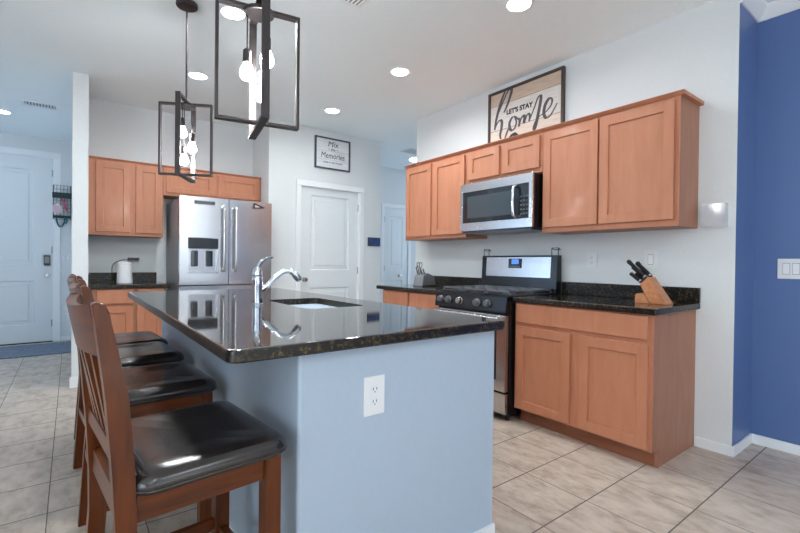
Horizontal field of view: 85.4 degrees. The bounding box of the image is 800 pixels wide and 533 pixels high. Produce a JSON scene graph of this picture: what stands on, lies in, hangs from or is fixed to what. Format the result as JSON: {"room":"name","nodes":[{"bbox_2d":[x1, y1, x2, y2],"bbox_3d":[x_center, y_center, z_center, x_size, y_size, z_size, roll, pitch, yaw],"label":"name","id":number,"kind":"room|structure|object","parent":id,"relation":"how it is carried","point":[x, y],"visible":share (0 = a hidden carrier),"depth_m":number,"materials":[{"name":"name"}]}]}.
{"room":"kitchen","nodes":[
{"label":"kitchen","id":0,"kind":"room"},
{"bbox_2d":[0,131,71,340],"bbox_3d":[-5.965,-0.368,5.216,3.430,2.810,0.120,0,1,-37],"label":"wall","id":1,"kind":"structure","parent":0,"point":[64,148],"depth_m":6.08,"materials":[{"name":"white paint"}]},
{"bbox_2d":[0,341,52,345],"bbox_3d":[-5.216,1.035,5.753,0.945,0.012,0.090,0,1,-37],"label":"trim","id":2,"kind":"structure","parent":1,"relation":"attached to","point":[40,341],"depth_m":5.83,"materials":[{"name":"white wood"}]},
{"bbox_2d":[0,146,60,341],"bbox_3d":[-5.216,-0.268,5.762,1.103,2.618,0.120,0,1,-37],"label":"door frame","id":3,"kind":"structure","parent":1,"relation":"in","point":[56,157],"depth_m":6.02,"materials":[{"name":"white paint"}]},
{"bbox_2d":[0,153,52,344],"bbox_3d":[-5.189,-0.231,5.728,0.935,2.521,0.104,0,1,-37],"label":"door","id":4,"kind":"structure","parent":3,"relation":"attached to","point":[26,182],"depth_m":5.85,"materials":[{"name":"white paint"}]},
{"bbox_2d":[52,185,71,219],"bbox_3d":[-4.686,-0.890,6.006,0.211,0.474,0.154,0,1,-37],"label":"wall organizer","id":5,"kind":"object","parent":1,"relation":"attached to","point":[60,195],"visible":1,"depth_m":5.99,"materials":[{"name":"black metal"}]},
{"bbox_2d":[53,204,61,212],"bbox_3d":[-4.726,-0.805,5.976,0.100,0.120,0.014,0,1,-37],"label":"note card","id":6,"kind":"object","parent":5,"relation":"attached to","point":[57,208],"visible":1,"depth_m":5.98,"materials":[{"name":"pink"}]},
{"bbox_2d":[56,217,67,226],"bbox_3d":[-4.682,-0.614,5.994,0.133,0.145,0.028,0,1,-37],"label":"leash","id":7,"kind":"object","parent":5,"relation":"hanging from","point":[65,218],"visible":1,"depth_m":6.00,"materials":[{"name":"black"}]},
{"bbox_2d":[52,192,71,198],"bbox_3d":[-4.667,-0.980,5.982,0.211,0.070,0.096,0,1,-37],"label":"shelf","id":8,"kind":"object","parent":5,"relation":"attached to","point":[60,195],"depth_m":5.95,"materials":[{"name":"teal metal"}]},
{"bbox_2d":[61,198,66,210],"bbox_3d":[-4.671,-0.856,6.018,0.072,0.179,0.023,0,1,-37],"label":"lanyard","id":9,"kind":"object","parent":5,"relation":"hanging from","point":[64,204],"visible":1,"depth_m":6.02,"materials":[{"name":"red fabric"}]},
{"bbox_2d":[62,313,67,320],"bbox_3d":[-4.716,0.714,6.103,0.072,0.118,0.008,0,1,-37],"label":"wall outlet","id":10,"kind":"object","parent":1,"relation":"attached to","point":[64,315],"visible":0.95,"depth_m":6.10,"materials":[{"name":"white plastic"}]},
{"bbox_2d":[60,254,70,261],"bbox_3d":[-4.707,-0.116,6.096,0.118,0.118,0.008,0,1,-37],"label":"light switch","id":11,"kind":"object","parent":1,"relation":"attached to","point":[63,257],"visible":1,"depth_m":6.09,"materials":[{"name":"white plastic"}]},
{"bbox_2d":[61,336,70,340],"bbox_3d":[-4.714,1.013,6.106,0.110,0.062,0.014,0,1,-37],"label":"baseboard","id":12,"kind":"structure","parent":1,"relation":"attached to","point":[63,338],"depth_m":6.10,"materials":[{"name":"white paint"}]},
{"bbox_2d":[71,72,88,376],"bbox_3d":[-3.737,-0.341,5.029,0.116,2.810,2.875,0,1,-37],"label":"wall","id":13,"kind":"structure","parent":0,"point":[80,108],"depth_m":3.88,"materials":[{"name":"white paint"}]},
{"bbox_2d":[69,376,77,387],"bbox_3d":[-2.884,1.034,3.886,0.130,0.100,0.014,0,1,-37],"label":"baseboard","id":14,"kind":"structure","parent":13,"relation":"attached to","point":[73,381],"depth_m":3.86,"materials":[{"name":"white paint"}]},
{"bbox_2d":[88,273,90,284],"bbox_3d":[-3.020,0.116,4.196,0.020,0.098,0.619,0,1,-37],"label":"backsplash","id":15,"kind":"structure","parent":13,"relation":"attached to","point":[89,275],"depth_m":3.95,"materials":[{"name":"stone"}]},
{"bbox_2d":[88,98,252,282],"bbox_3d":[-2.543,-0.328,5.044,1.810,2.810,0.116,0,1,-37],"label":"wall","id":16,"kind":"structure","parent":0,"point":[116,130],"depth_m":4.77,"materials":[{"name":"white paint"}]},
{"bbox_2d":[89,272,156,281],"bbox_3d":[-2.970,0.113,4.638,0.636,0.098,0.022,0,1,-37],"label":"backsplash","id":17,"kind":"structure","parent":16,"relation":"attached to","point":[136,276],"depth_m":4.60,"materials":[{"name":"stone"}]},
{"bbox_2d":[88,158,162,237],"bbox_3d":[-2.861,-0.685,4.514,0.653,0.743,0.330,0,1,-37],"label":"upper cabinet","id":18,"kind":"object","parent":16,"relation":"attached to","point":[125,199],"visible":0.92,"depth_m":4.37,"materials":[{"name":"brown wood"}]},
{"bbox_2d":[128,255,135,265],"bbox_3d":[-2.903,-0.064,4.697,0.072,0.118,0.008,0,1,-37],"label":"wall outlet","id":19,"kind":"object","parent":16,"relation":"attached to","point":[129,256],"visible":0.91,"depth_m":4.70,"materials":[{"name":"white plastic"}]},
{"bbox_2d":[163,167,260,201],"bbox_3d":[-2.182,-0.906,5.026,1.041,0.295,0.330,0,1,-37],"label":"upper cabinet","id":20,"kind":"object","parent":16,"relation":"attached to","point":[220,186],"visible":0.89,"depth_m":4.88,"materials":[{"name":"brown wood"}]},
{"bbox_2d":[89,155,260,178],"bbox_3d":[-2.441,-1.065,4.828,1.698,0.020,0.327,0,1,-37],"label":"crown molding","id":21,"kind":"structure","parent":20,"relation":"on","point":[95,157],"depth_m":4.60,"materials":[{"name":"brown wood"}]},
{"bbox_2d":[253,118,381,301],"bbox_3d":[-1.267,-0.321,6.004,1.592,2.810,1.213,0,1,-37],"label":"wall","id":22,"kind":"structure","parent":0,"point":[281,157],"depth_m":5.28,"materials":[{"name":"white paint"}]},
{"bbox_2d":[295,179,363,299],"bbox_3d":[-0.910,0.019,5.570,0.968,2.145,0.120,0,1,-37],"label":"door frame","id":23,"kind":"structure","parent":22,"relation":"in","point":[299,183],"depth_m":5.54,"materials":[{"name":"white paint"}]},
{"bbox_2d":[301,186,358,298],"bbox_3d":[-0.889,0.050,5.543,0.830,2.065,0.104,0,1,-37],"label":"door","id":24,"kind":"structure","parent":23,"relation":"attached to","point":[329,218],"depth_m":5.55,"materials":[{"name":"white paint"}]},
{"bbox_2d":[314,135,349,171],"bbox_3d":[-0.855,-1.431,5.520,0.500,0.397,0.024,0,1,-37],"label":"framed sign","id":25,"kind":"object","parent":22,"relation":"attached to","point":[330,153],"visible":1,"depth_m":5.51,"materials":[{"name":"grey"}]},
{"bbox_2d":[368,237,379,245],"bbox_3d":[-0.355,-0.336,5.921,0.196,0.118,0.020,0,1,-37],"label":"tablet","id":26,"kind":"object","parent":22,"relation":"attached to","point":[372,241],"visible":1,"depth_m":5.90,"materials":[{"name":"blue plastic"}]},
{"bbox_2d":[0,0,775,169],"bbox_3d":[-0.155,-1.741,2.185,9.400,0.120,12.000,0,1,-37],"label":"ceiling","id":27,"kind":"structure","parent":0,"point":[132,52],"depth_m":3.45,"materials":[{"name":"paint"}]},
{"bbox_2d":[0,109,12,113],"bbox_3d":[-4.495,-1.748,4.885,0.190,0.010,0.190,0,1,-37],"label":"recessed light","id":28,"kind":"object","parent":27,"relation":"in","point":[2,111],"visible":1,"depth_m":4.90,"materials":[{"name":"white paint"}]},
{"bbox_2d":[21,99,57,109],"bbox_3d":[-3.878,-1.740,4.668,0.300,0.008,0.160,0,1,-37],"label":"ceiling vent","id":29,"kind":"object","parent":27,"relation":"in","point":[25,102],"visible":1,"depth_m":4.66,"materials":[{"name":"white metal"}]},
{"bbox_2d":[158,0,212,182],"bbox_3d":[-1.384,-1.135,2.806,0.250,1.130,0.250,1,1,35],"label":"pendant light","id":30,"kind":"object","parent":27,"relation":"hanging from","point":[190,6],"visible":1,"depth_m":2.79,"materials":[{"name":"brown metal"}]},
{"bbox_2d":[181,106,186,137],"bbox_3d":[-1.395,-0.926,2.776,0.054,0.198,0.055,0,1,-37],"label":"bulb","id":31,"kind":"object","parent":30,"relation":"attached to","point":[183,131],"depth_m":2.77,"materials":[{"name":"white glass"}]},
{"bbox_2d":[180,110,188,165],"bbox_3d":[-1.413,-0.844,2.835,0.054,0.363,0.055,0,1,-37],"label":"bulb","id":32,"kind":"object","parent":30,"relation":"attached to","point":[184,161],"depth_m":2.82,"materials":[{"name":"white glass"}]},
{"bbox_2d":[187,109,196,152],"bbox_3d":[-1.351,-0.881,2.813,0.054,0.288,0.055,0,1,-37],"label":"bulb","id":33,"kind":"object","parent":30,"relation":"attached to","point":[191,148],"depth_m":2.80,"materials":[{"name":"white glass"}]},
{"bbox_2d":[187,71,209,79],"bbox_3d":[-1.812,-1.709,3.884,0.190,0.010,0.190,0,1,-37],"label":"recessed light","id":34,"kind":"object","parent":27,"relation":"in","point":[196,75],"visible":0.94,"depth_m":3.87,"materials":[{"name":"white paint"}]},
{"bbox_2d":[219,4,246,20],"bbox_3d":[-1.116,-1.693,2.895,0.190,0.010,0.190,0,1,-37],"label":"recessed light","id":35,"kind":"object","parent":27,"relation":"in","point":[229,12],"visible":0.82,"depth_m":2.89,"materials":[{"name":"white paint"}]},
{"bbox_2d":[214,0,299,139],"bbox_3d":[-0.565,-1.116,1.740,0.250,1.130,0.250,1,1,18],"label":"pendant light","id":36,"kind":"object","parent":27,"relation":"hanging from","point":[260,11],"visible":1,"depth_m":1.72,"materials":[{"name":"brown metal"}]},
{"bbox_2d":[240,16,253,80],"bbox_3d":[-0.614,-0.878,1.742,0.054,0.259,0.055,0,1,-37],"label":"bulb","id":37,"kind":"object","parent":36,"relation":"attached to","point":[246,72],"depth_m":1.73,"materials":[{"name":"white glass"}]},
{"bbox_2d":[255,70,260,102],"bbox_3d":[-0.544,-0.828,1.716,0.054,0.356,0.055,0,1,-37],"label":"bulb","id":38,"kind":"object","parent":36,"relation":"attached to","point":[258,92],"depth_m":1.70,"materials":[{"name":"white glass"}]},
{"bbox_2d":[260,38,273,67],"bbox_3d":[-0.544,-0.910,1.770,0.054,0.193,0.055,0,1,-37],"label":"bulb","id":39,"kind":"object","parent":36,"relation":"attached to","point":[271,57],"depth_m":1.76,"materials":[{"name":"white glass"}]},
{"bbox_2d":[323,107,340,113],"bbox_3d":[-0.742,-1.704,4.741,0.190,0.010,0.190,0,1,-37],"label":"recessed light","id":40,"kind":"object","parent":27,"relation":"in","point":[331,110],"visible":1,"depth_m":4.72,"materials":[{"name":"white paint"}]},
{"bbox_2d":[339,0,370,8],"bbox_3d":[-0.296,-1.682,2.700,0.220,0.008,0.170,0,1,-37],"label":"ceiling vent","id":41,"kind":"object","parent":27,"relation":"in","point":[359,4],"visible":1,"depth_m":2.76,"materials":[{"name":"white metal"}]},
{"bbox_2d":[389,66,410,76],"bbox_3d":[0.000,-1.687,3.757,0.190,0.010,0.190,0,1,-37],"label":"recessed light","id":42,"kind":"object","parent":27,"relation":"in","point":[399,71],"visible":1,"depth_m":3.74,"materials":[{"name":"white paint"}]},
{"bbox_2d":[399,148,416,154],"bbox_3d":[0.228,-1.709,6.472,0.400,0.008,0.260,0,1,-37],"label":"ceiling vent","id":43,"kind":"object","parent":27,"relation":"in","point":[412,151],"visible":0.52,"depth_m":6.44,"materials":[{"name":"white metal"}]},
{"bbox_2d":[408,157,416,161],"bbox_3d":[0.289,-1.703,6.920,0.320,0.026,0.320,0,1,-37],"label":"recessed light","id":44,"kind":"object","parent":27,"relation":"in","point":[413,159],"visible":0.44,"depth_m":6.86,"materials":[{"name":"white paint"}]},
{"bbox_2d":[504,0,534,12],"bbox_3d":[0.758,-1.670,2.759,0.190,0.010,0.190,0,1,-37],"label":"recessed light","id":45,"kind":"object","parent":27,"relation":"in","point":[514,6],"visible":1,"depth_m":2.77,"materials":[{"name":"white paint"}]},
{"bbox_2d":[381,166,415,283],"bbox_3d":[-0.172,-0.323,7.674,2.372,2.810,0.120,0,1,-37],"label":"wall","id":46,"kind":"structure","parent":0,"point":[393,184],"depth_m":7.66,"materials":[{"name":"white paint"}]},
{"bbox_2d":[384,208,406,284],"bbox_3d":[-0.071,0.029,7.614,0.520,2.090,0.104,0,1,-37],"label":"door","id":47,"kind":"structure","parent":46,"relation":"in","point":[395,243],"depth_m":7.62,"materials":[{"name":"white paint"}]},
{"bbox_2d":[380,203,410,302],"bbox_3d":[-0.080,-0.002,7.627,0.660,2.170,0.055,0,1,-37],"label":"door frame","id":48,"kind":"structure","parent":46,"relation":"in","point":[383,205],"depth_m":7.44,"materials":[{"name":"white paint"}]},
{"bbox_2d":[0,340,799,532],"bbox_3d":[-0.189,1.189,2.210,9.400,0.120,12.000,0,1,-37],"label":"floor","id":49,"kind":"structure","parent":0,"point":[544,480],"depth_m":2.28,"materials":[{"name":"beige tile"}]},
{"bbox_2d":[0,341,70,358],"bbox_3d":[-4.764,1.044,5.287,1.240,0.012,0.860,0,1,-37],"label":"door mat","id":50,"kind":"object","parent":49,"relation":"on","point":[8,352],"visible":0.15,"depth_m":5.38,"materials":[{"name":"blue fabric"}]},
{"bbox_2d":[68,274,167,439],"bbox_3d":[-1.796,0.578,2.750,0.498,1.055,0.476,0,1,-41],"label":"bar stool","id":51,"kind":"object","parent":49,"relation":"on","point":[141,336],"visible":0.2,"depth_m":2.76,"materials":[{"name":"brown wood"}]},
{"bbox_2d":[115,331,167,344],"bbox_3d":[-1.756,0.480,2.782,0.392,0.057,0.472,0,1,-41],"label":"seat cushion","id":52,"kind":"object","parent":51,"relation":"on","point":[141,336],"depth_m":2.78,"materials":[{"name":"brown leather"}]},
{"bbox_2d":[67,276,183,468],"bbox_3d":[-1.506,0.585,2.366,0.498,1.055,0.476,0,1,-42],"label":"bar stool","id":53,"kind":"object","parent":49,"relation":"on","point":[155,352],"visible":0.28,"depth_m":2.37,"materials":[{"name":"brown wood"}]},
{"bbox_2d":[117,341,183,368],"bbox_3d":[-1.467,0.487,2.399,0.392,0.057,0.472,0,1,-42],"label":"seat cushion","id":54,"kind":"object","parent":53,"relation":"on","point":[155,352],"depth_m":2.32,"materials":[{"name":"brown leather"}]},
{"bbox_2d":[90,288,165,336],"bbox_3d":[-2.790,0.642,4.399,0.636,0.876,0.630,0,1,-37],"label":"base cabinet","id":55,"kind":"object","parent":49,"relation":"on","point":[126,315],"visible":0.23,"depth_m":4.14,"materials":[{"name":"brown wood"}]},
{"bbox_2d":[88,272,168,288],"bbox_3d":[-2.770,0.136,4.395,0.662,0.136,0.652,0,1,-37],"label":"countertop","id":56,"kind":"structure","parent":55,"relation":"on","point":[140,279],"depth_m":4.47,"materials":[{"name":"black stone"}]},
{"bbox_2d":[116,261,132,282],"bbox_3d":[-2.756,0.058,4.334,0.140,0.217,0.140,0,1,-37],"label":"canister","id":57,"kind":"object","parent":56,"relation":"on","point":[124,269],"visible":0.98,"depth_m":4.28,"materials":[{"name":"white plastic"}]},
{"bbox_2d":[112,258,138,281],"bbox_3d":[-2.929,0.033,4.590,0.132,0.258,0.310,1,1,19],"label":"power cord","id":58,"kind":"object","parent":56,"relation":"on","point":[128,259],"visible":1,"depth_m":4.64,"materials":[{"name":"black plastic"}]},
{"bbox_2d":[69,281,216,532],"bbox_3d":[-1.101,0.594,1.847,0.498,1.055,0.476,0,1,-40],"label":"bar stool","id":59,"kind":"object","parent":49,"relation":"on","point":[152,389],"visible":0.38,"depth_m":1.79,"materials":[{"name":"brown wood"}]},
{"bbox_2d":[123,361,216,406],"bbox_3d":[-1.062,0.496,1.879,0.392,0.057,0.472,0,1,-40],"label":"seat cushion","id":60,"kind":"object","parent":59,"relation":"on","point":[150,385],"depth_m":1.79,"materials":[{"name":"brown leather"}]},
{"bbox_2d":[66,292,286,532],"bbox_3d":[-0.653,0.604,1.254,0.498,1.055,0.476,0,1,-43],"label":"bar stool","id":61,"kind":"object","parent":49,"relation":"on","point":[146,467],"visible":1,"depth_m":1.13,"materials":[{"name":"brown wood"}]},
{"bbox_2d":[131,401,285,495],"bbox_3d":[-0.615,0.506,1.288,0.392,0.057,0.472,0,1,-43],"label":"seat cushion","id":62,"kind":"object","parent":61,"relation":"on","point":[175,449],"depth_m":1.19,"materials":[{"name":"brown leather"}]},
{"bbox_2d":[166,195,271,290],"bbox_3d":[-2.002,0.186,4.799,0.925,1.800,0.856,0,1,-37],"label":"refrigerator","id":63,"kind":"object","parent":49,"relation":"on","point":[218,246],"depth_m":4.48,"materials":[{"name":"grey metal"}]},
{"bbox_2d":[253,203,263,208],"bbox_3d":[-1.524,-0.652,4.697,0.135,0.063,0.016,0,1,-37],"label":"magnet","id":64,"kind":"object","parent":63,"relation":"attached to","point":[256,206],"visible":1,"depth_m":4.68,"materials":[{"name":"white plastic"}]},
{"bbox_2d":[162,304,494,532],"bbox_3d":[-0.699,0.682,2.561,0.927,0.876,2.498,0,1,-37],"label":"kitchen island","id":65,"kind":"object","parent":49,"relation":"on","point":[423,464],"visible":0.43,"depth_m":1.55,"materials":[{"name":"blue paint"}]},
{"bbox_2d":[128,288,504,363],"bbox_3d":[-0.768,0.224,2.496,1.140,0.038,2.560,0,1,-37],"label":"island countertop","id":66,"kind":"structure","parent":65,"relation":"on","point":[224,322],"depth_m":1.72,"materials":[{"name":"stone"}]},
{"bbox_2d":[251,256,301,305],"bbox_3d":[-0.674,0.075,2.384,0.277,0.265,0.062,0,1,-30],"label":"kitchen faucet","id":67,"kind":"object","parent":66,"relation":"on","point":[258,287],"visible":1,"depth_m":2.33,"materials":[{"name":"silver metal"}]},
{"bbox_2d":[251,276,262,305],"bbox_3d":[-0.768,0.130,2.331,0.062,0.155,0.062,0,1,-37],"label":"faucet","id":68,"kind":"object","parent":67,"relation":"attached to","point":[257,281],"depth_m":2.31,"materials":[{"name":"silver metal"}]},
{"bbox_2d":[363,374,384,416],"bbox_3d":[-0.087,0.436,1.464,0.084,0.132,0.008,0,1,-37],"label":"wall outlet","id":69,"kind":"object","parent":65,"relation":"attached to","point":[374,386],"visible":1,"depth_m":1.46,"materials":[{"name":"white plastic"}]},
{"bbox_2d":[371,397,378,406],"bbox_3d":[-0.085,0.457,1.463,0.032,0.028,0.002,0,1,-37],"label":"socket","id":70,"kind":"object","parent":69,"relation":"attached to","point":[374,400],"depth_m":1.46,"materials":[{"name":"grey plastic"}]},
{"bbox_2d":[371,385,378,393],"bbox_3d":[-0.085,0.415,1.462,0.032,0.028,0.002,0,1,-37],"label":"socket","id":71,"kind":"object","parent":69,"relation":"attached to","point":[374,388],"depth_m":1.46,"materials":[{"name":"grey plastic"}]},
{"bbox_2d":[383,289,438,309],"bbox_3d":[0.326,0.678,4.318,0.627,0.876,0.892,0,1,-37],"label":"base cabinet","id":72,"kind":"object","parent":49,"relation":"on","point":[412,299],"visible":0.09,"depth_m":4.10,"materials":[{"name":"brown wood"}]},
{"bbox_2d":[376,276,481,293],"bbox_3d":[0.297,0.172,4.346,0.645,0.136,0.958,0,1,-37],"label":"countertop","id":73,"kind":"structure","parent":72,"relation":"on","point":[440,281],"depth_m":4.36,"materials":[{"name":"black stone"}]},
{"bbox_2d":[413,273,435,286],"bbox_3d":[0.251,0.133,4.447,0.178,0.134,0.160,0,1,-37],"label":"block","id":74,"kind":"object","parent":73,"relation":"on","point":[423,280],"visible":0.95,"depth_m":4.39,"materials":[{"name":"grey"}]},
{"bbox_2d":[433,255,561,419],"bbox_3d":[0.771,0.515,3.607,0.730,1.225,0.792,0,1,-37],"label":"gas range","id":75,"kind":"object","parent":49,"relation":"on","point":[504,278],"visible":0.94,"depth_m":3.46,"materials":[{"name":"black metal"}]},
{"bbox_2d":[444,289,554,297],"bbox_3d":[0.799,0.214,3.615,0.585,0.017,0.763,0,1,-37],"label":"cooktop","id":76,"kind":"object","parent":75,"relation":"in","point":[462,291],"depth_m":3.39,"materials":[{"name":"black metal"}]},
{"bbox_2d":[514,302,695,467],"bbox_3d":[1.356,0.702,2.961,0.630,0.876,0.940,0,1,-37],"label":"base cabinet","id":77,"kind":"object","parent":49,"relation":"on","point":[621,383],"visible":0.98,"depth_m":2.65,"materials":[{"name":"brown wood"}]},
{"bbox_2d":[513,282,700,315],"bbox_3d":[1.362,0.196,2.945,0.645,0.136,0.970,0,1,-37],"label":"countertop","id":78,"kind":"structure","parent":77,"relation":"on","point":[595,296],"depth_m":2.87,"materials":[{"name":"black stone"}]},
{"bbox_2d":[635,277,672,304],"bbox_3d":[1.582,0.148,2.697,0.104,0.164,0.184,0,1,-37],"label":"knife block","id":79,"kind":"object","parent":78,"relation":"on","point":[654,293],"visible":1,"depth_m":2.67,"materials":[{"name":"brown wood"}]},
{"bbox_2d":[629,272,642,282],"bbox_3d":[1.502,0.072,2.753,0.026,0.072,0.085,0,1,-37],"label":"kitchen knife","id":80,"kind":"object","parent":79,"relation":"in","point":[632,274],"visible":0.99,"depth_m":2.75,"materials":[{"name":"black plastic"}]},
{"bbox_2d":[627,260,646,278],"bbox_3d":[1.508,0.019,2.752,0.027,0.125,0.133,0,1,-37],"label":"kitchen knife","id":81,"kind":"object","parent":79,"relation":"in","point":[640,272],"visible":0.98,"depth_m":2.74,"materials":[{"name":"black plastic"}]},
{"bbox_2d":[635,261,652,276],"bbox_3d":[1.559,0.021,2.767,0.030,0.110,0.107,0,1,-37],"label":"kitchen knife","id":82,"kind":"object","parent":79,"relation":"in","point":[637,263],"visible":0.82,"depth_m":2.76,"materials":[{"name":"black plastic"}]},
{"bbox_2d":[415,0,757,446],"bbox_3d":[1.247,-0.275,3.933,0.360,2.810,3.045,0,1,-37],"label":"wall","id":83,"kind":"structure","parent":0,"point":[708,51],"depth_m":2.79,"materials":[{"name":"white paint"}]},
{"bbox_2d":[405,153,486,241],"bbox_3d":[0.447,-0.664,4.426,0.316,0.778,0.901,0,1,-37],"label":"upper cabinet","id":84,"kind":"object","parent":83,"relation":"attached to","point":[433,189],"visible":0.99,"depth_m":4.29,"materials":[{"name":"brown wood"}]},
{"bbox_2d":[434,276,481,285],"bbox_3d":[0.546,0.154,4.535,0.020,0.098,0.958,0,1,-37],"label":"backsplash","id":85,"kind":"structure","parent":83,"relation":"attached to","point":[439,280],"depth_m":4.47,"materials":[{"name":"stone"}]},
{"bbox_2d":[467,132,542,183],"bbox_3d":[0.968,-0.889,3.743,0.316,0.305,0.806,0,1,-37],"label":"upper cabinet","id":86,"kind":"object","parent":83,"relation":"attached to","point":[523,155],"visible":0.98,"depth_m":3.59,"materials":[{"name":"brown wood"}]},
{"bbox_2d":[460,172,542,234],"bbox_3d":[0.909,-0.507,3.699,0.455,0.435,0.766,0,1,-37],"label":"microwave","id":87,"kind":"object","parent":86,"relation":"attached to","point":[511,204],"visible":0.96,"depth_m":3.52,"materials":[{"name":"silver metal"}]},
{"bbox_2d":[586,252,596,267],"bbox_3d":[1.474,-0.049,3.329,0.008,0.118,0.084,0,1,-37],"label":"wall outlet","id":88,"kind":"object","parent":83,"relation":"attached to","point":[591,256],"visible":1,"depth_m":3.33,"materials":[{"name":"white plastic"}]},
{"bbox_2d":[542,95,699,234],"bbox_3d":[1.496,-0.640,3.046,0.316,0.778,0.944,0,1,-37],"label":"upper cabinet","id":89,"kind":"object","parent":83,"relation":"attached to","point":[637,168],"visible":1,"depth_m":2.83,"materials":[{"name":"brown wood"}]},
{"bbox_2d":[488,65,565,142],"bbox_3d":[1.088,-1.344,3.815,0.036,0.562,0.790,0,1,-37],"label":"sign","id":90,"kind":"object","parent":89,"relation":"on","point":[537,102],"visible":0.95,"depth_m":3.77,"materials":[{"name":"brown wood"}]},
{"bbox_2d":[404,89,703,168],"bbox_3d":[0.986,-1.052,3.714,0.323,0.022,2.686,0,1,-37],"label":"crown molding","id":91,"kind":"structure","parent":89,"relation":"on","point":[683,92],"depth_m":3.07,"materials":[{"name":"brown wood"}]},
{"bbox_2d":[562,282,700,302],"bbox_3d":[1.611,0.178,3.134,0.020,0.098,0.969,0,1,-37],"label":"backsplash","id":92,"kind":"structure","parent":83,"relation":"attached to","point":[676,294],"depth_m":3.13,"materials":[{"name":"stone"}]},
{"bbox_2d":[644,251,656,267],"bbox_3d":[1.731,-0.048,2.990,0.008,0.118,0.084,0,1,-37],"label":"wall outlet","id":93,"kind":"object","parent":83,"relation":"attached to","point":[650,257],"visible":0.91,"depth_m":2.99,"materials":[{"name":"white plastic"}]},
{"bbox_2d":[694,436,730,456],"bbox_3d":[1.945,1.118,2.698,0.014,0.062,0.197,0,1,-37],"label":"baseboard","id":94,"kind":"structure","parent":83,"relation":"attached to","point":[703,443],"depth_m":2.69,"materials":[{"name":"white paint"}]},
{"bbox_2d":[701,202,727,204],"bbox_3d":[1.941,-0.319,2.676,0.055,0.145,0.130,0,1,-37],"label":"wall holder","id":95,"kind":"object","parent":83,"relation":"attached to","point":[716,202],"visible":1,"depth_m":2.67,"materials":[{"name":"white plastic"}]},
{"bbox_2d":[731,433,751,456],"bbox_3d":[2.152,1.120,2.723,0.374,0.062,0.014,0,1,-37],"label":"baseboard","id":96,"kind":"structure","parent":83,"relation":"attached to","point":[746,441],"depth_m":2.69,"materials":[{"name":"white paint"}]},
{"bbox_2d":[740,0,766,22],"bbox_3d":[2.203,-1.621,2.684,0.360,0.075,0.062,0,1,-37],"label":"crown molding","id":97,"kind":"structure","parent":83,"relation":"attached to","point":[755,8],"depth_m":2.69,"materials":[{"name":"white paint"}]},
{"bbox_2d":[750,9,799,444],"bbox_3d":[3.820,-0.220,0.962,0.140,2.810,4.800,0,1,-37],"label":"wall","id":98,"kind":"structure","parent":0,"point":[775,360],"depth_m":2.74,"materials":[{"name":"paint"}]},
{"bbox_2d":[752,434,799,455],"bbox_3d":[3.747,1.154,0.921,0.014,0.062,4.786,0,1,-37],"label":"baseboard","id":99,"kind":"structure","parent":98,"relation":"attached to","point":[779,445],"depth_m":2.72,"materials":[{"name":"white paint"}]},
{"bbox_2d":[759,0,799,22],"bbox_3d":[3.755,-1.588,0.889,0.062,0.075,4.800,0,1,-37],"label":"crown molding","id":100,"kind":"structure","parent":98,"relation":"attached to","point":[776,8],"depth_m":2.71,"materials":[{"name":"white paint"}]},
{"bbox_2d":[777,259,799,278],"bbox_3d":[2.412,0.016,2.689,0.008,0.120,0.104,0,1,-37],"label":"light switch","id":101,"kind":"object","parent":98,"relation":"attached to","point":[787,268],"visible":1,"depth_m":2.69,"materials":[{"name":"white plastic"}]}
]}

